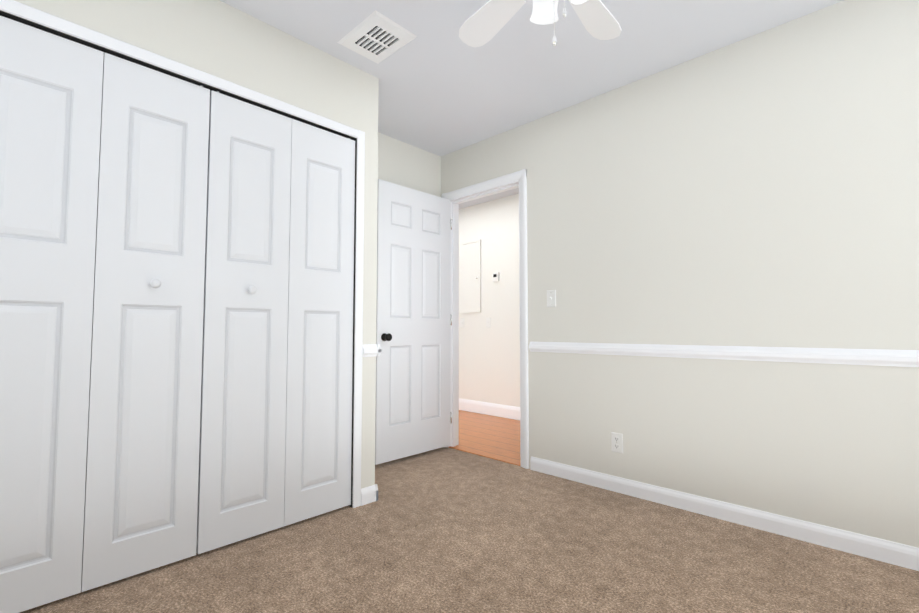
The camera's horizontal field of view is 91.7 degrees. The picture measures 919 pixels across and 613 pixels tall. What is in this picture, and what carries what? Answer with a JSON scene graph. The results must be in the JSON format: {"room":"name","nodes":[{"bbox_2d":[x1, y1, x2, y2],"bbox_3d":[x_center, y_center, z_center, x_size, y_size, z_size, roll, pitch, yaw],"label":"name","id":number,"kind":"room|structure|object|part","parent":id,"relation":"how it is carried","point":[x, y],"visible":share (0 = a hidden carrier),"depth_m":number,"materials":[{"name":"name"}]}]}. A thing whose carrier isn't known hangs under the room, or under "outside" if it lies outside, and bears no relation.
{"room":"empty bedroom","nodes":[
{"label":"empty bedroom","id":0,"kind":"room"},
{"bbox_2d":[1,0,378,507],"bbox_3d":[-1.475,-0.160,2.000,0.600,2.465,2.240,-3,-4,44],"label":"wall","id":1,"kind":"structure","parent":0,"point":[221,39],"depth_m":2.19,"materials":[{"name":"paint"}]},
{"bbox_2d":[0,16,354,612],"bbox_3d":[-1.111,0.036,1.945,0.071,2.040,1.504,-3,-4,44],"label":"door","id":2,"kind":"structure","parent":1,"relation":"in","point":[141,483],"depth_m":1.82,"materials":[{"name":"paint"}]},
{"bbox_3d":[-1.517,0.015,1.552,0.030,2.040,0.373,-3,-4,44],"label":"bifold door panel","id":3,"kind":"part","parent":2,"relation":"part of","materials":[{"name":"white wood"}]},
{"bbox_3d":[-0.979,0.043,2.082,0.071,2.040,0.373,-3,-4,44],"label":"bifold door panel","id":4,"kind":"part","parent":2,"relation":"part of","materials":[{"name":"white wood"}]},
{"bbox_3d":[-0.734,0.057,2.366,0.030,2.040,0.373,-3,-4,44],"label":"bifold door panel","id":5,"kind":"part","parent":2,"relation":"part of","materials":[{"name":"white wood"}]},
{"bbox_2d":[0,10,356,506],"bbox_3d":[-1.137,0.044,1.970,0.084,2.054,1.511,-3,-4,44],"label":"trim","id":6,"kind":"structure","parent":1,"relation":"attached to","point":[68,37],"depth_m":2.07,"materials":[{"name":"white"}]},
{"bbox_2d":[0,0,364,507],"bbox_3d":[-1.103,0.018,1.938,0.009,2.103,1.608,-3,-4,44],"label":"trim","id":7,"kind":"structure","parent":1,"relation":"attached to","point":[24,11],"depth_m":2.26,"materials":[{"name":"paint"}]},
{"bbox_2d":[361,484,377,503],"bbox_3d":[-0.685,1.068,2.727,0.584,0.088,0.034,-3,-4,44],"label":"baseboard","id":8,"kind":"structure","parent":1,"relation":"attached to","point":[369,494],"depth_m":2.50,"materials":[{"name":"paint"}]},
{"bbox_2d":[362,344,380,356],"bbox_3d":[-0.679,0.263,2.769,0.592,0.070,0.042,-3,-4,44],"label":"trim","id":9,"kind":"structure","parent":1,"relation":"attached to","point":[369,350],"depth_m":2.54,"materials":[{"name":"paint"}]},
{"bbox_2d":[378,132,440,196],"bbox_3d":[-1.357,-0.127,2.641,0.120,2.465,3.570,-3,-4,44],"label":"wall","id":10,"kind":"structure","parent":0,"point":[401,163],"depth_m":3.59,"materials":[{"name":"paint"}]},
{"bbox_2d":[20,447,918,612],"bbox_3d":[0.120,1.076,1.083,4.320,0.100,3.462,-3,-4,44],"label":"floor carpet","id":11,"kind":"object","parent":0,"point":[444,530],"visible":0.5,"depth_m":1.85,"materials":[{"name":"brown carpet"}]},
{"bbox_2d":[454,410,520,463],"bbox_3d":[1.529,1.341,6.150,9.320,0.096,5.808,-3,-4,44],"label":"floor","id":12,"kind":"structure","parent":0,"point":[491,436],"depth_m":4.09,"materials":[{"name":"brown wood"}]},
{"bbox_2d":[459,194,519,406],"bbox_3d":[1.849,-0.068,3.782,5.480,2.465,0.120,-3,-4,44],"label":"wall","id":13,"kind":"structure","parent":0,"point":[489,365],"depth_m":5.07,"materials":[{"name":"paint"}]},
{"bbox_2d":[459,240,480,312],"bbox_3d":[0.109,-0.354,5.369,0.375,0.860,0.028,-3,-4,44],"label":"access panel","id":14,"kind":"object","parent":13,"relation":"attached to","point":[469,276],"visible":0.88,"depth_m":5.35,"materials":[{"name":"paint"}]},
{"bbox_2d":[459,398,519,419],"bbox_3d":[1.759,1.095,3.714,5.360,0.136,0.016,-3,-4,44],"label":"baseboard","id":15,"kind":"structure","parent":13,"relation":"attached to","point":[500,410],"depth_m":5.04,"materials":[{"name":"paint"}]},
{"bbox_2d":[492,272,498,281],"bbox_3d":[0.412,-0.334,5.076,0.085,0.100,0.028,-3,-4,44],"label":"thermostat","id":16,"kind":"object","parent":13,"relation":"attached to","point":[495,277],"visible":0.98,"depth_m":5.06,"materials":[{"name":"white plastic"}]},
{"bbox_2d":[220,0,843,208],"bbox_3d":[0.330,-1.287,5.037,9.320,0.100,9.270,-3,-4,44],"label":"ceiling","id":17,"kind":"structure","parent":0,"point":[444,89],"depth_m":2.41,"materials":[{"name":"paint"}]},
{"bbox_2d":[337,10,416,63],"bbox_3d":[-0.426,-1.373,2.303,0.340,0.010,0.259,-3,-4,44],"label":"ceiling vent","id":18,"kind":"object","parent":17,"relation":"in","point":[375,36],"visible":1,"depth_m":2.28,"materials":[{"name":"white metal"}]},
{"bbox_2d":[459,0,621,46],"bbox_3d":[0.344,-1.140,1.598,1.061,0.549,1.043,-3,-4,44],"label":"ceiling fan","id":19,"kind":"object","parent":17,"relation":"hanging from","point":[486,22],"visible":1,"depth_m":1.85,"materials":[{"name":"white"}]},
{"bbox_2d":[441,0,918,547],"bbox_3d":[1.396,-0.140,2.389,4.200,2.465,0.120,-3,-4,44],"label":"wall","id":20,"kind":"structure","parent":0,"point":[759,190],"depth_m":2.26,"materials":[{"name":"paint"}]},
{"bbox_2d":[441,169,528,468],"bbox_3d":[0.213,0.087,3.515,0.872,2.127,0.154,-3,-4,44],"label":"door frame","id":21,"kind":"structure","parent":20,"relation":"attached to","point":[511,181],"depth_m":3.40,"materials":[{"name":"paint"}]},
{"bbox_2d":[375,179,451,464],"bbox_3d":[-0.339,0.106,3.448,0.171,2.030,0.744,-3,-4,44],"label":"entry door","id":22,"kind":"structure","parent":21,"relation":"attached to","point":[413,414],"depth_m":3.40,"materials":[{"name":"paint"}]},
{"bbox_2d":[449,447,520,465],"bbox_3d":[0.180,1.146,3.426,0.728,0.008,0.016,-3,-4,44],"label":"trim","id":23,"kind":"structure","parent":20,"relation":"attached to","point":[486,456],"depth_m":3.39,"materials":[{"name":"brown wood"}]},
{"bbox_2d":[547,290,555,306],"bbox_3d":[0.620,-0.054,3.035,0.072,0.116,0.018,-3,-4,44],"label":"light switch","id":24,"kind":"object","parent":20,"relation":"attached to","point":[551,298],"visible":1,"depth_m":3.03,"materials":[{"name":"white plastic"}]},
{"bbox_2d":[611,432,622,452],"bbox_3d":[0.947,0.819,2.683,0.072,0.116,0.008,-3,-4,44],"label":"electrical outlet","id":25,"kind":"object","parent":20,"relation":"attached to","point":[617,441],"visible":1,"depth_m":2.68,"materials":[{"name":"white plastic"}]},
{"bbox_2d":[529,342,918,366],"bbox_3d":[1.634,0.225,2.042,3.164,0.070,0.022,-3,-4,44],"label":"trim","id":26,"kind":"structure","parent":20,"relation":"attached to","point":[888,357],"depth_m":2.22,"materials":[{"name":"paint"}]},
{"bbox_2d":[530,456,918,570],"bbox_3d":[1.626,1.031,2.014,3.134,0.088,0.014,-3,-4,44],"label":"baseboard","id":27,"kind":"structure","parent":20,"relation":"attached to","point":[891,552],"depth_m":2.20,"materials":[{"name":"paint"}]}
]}

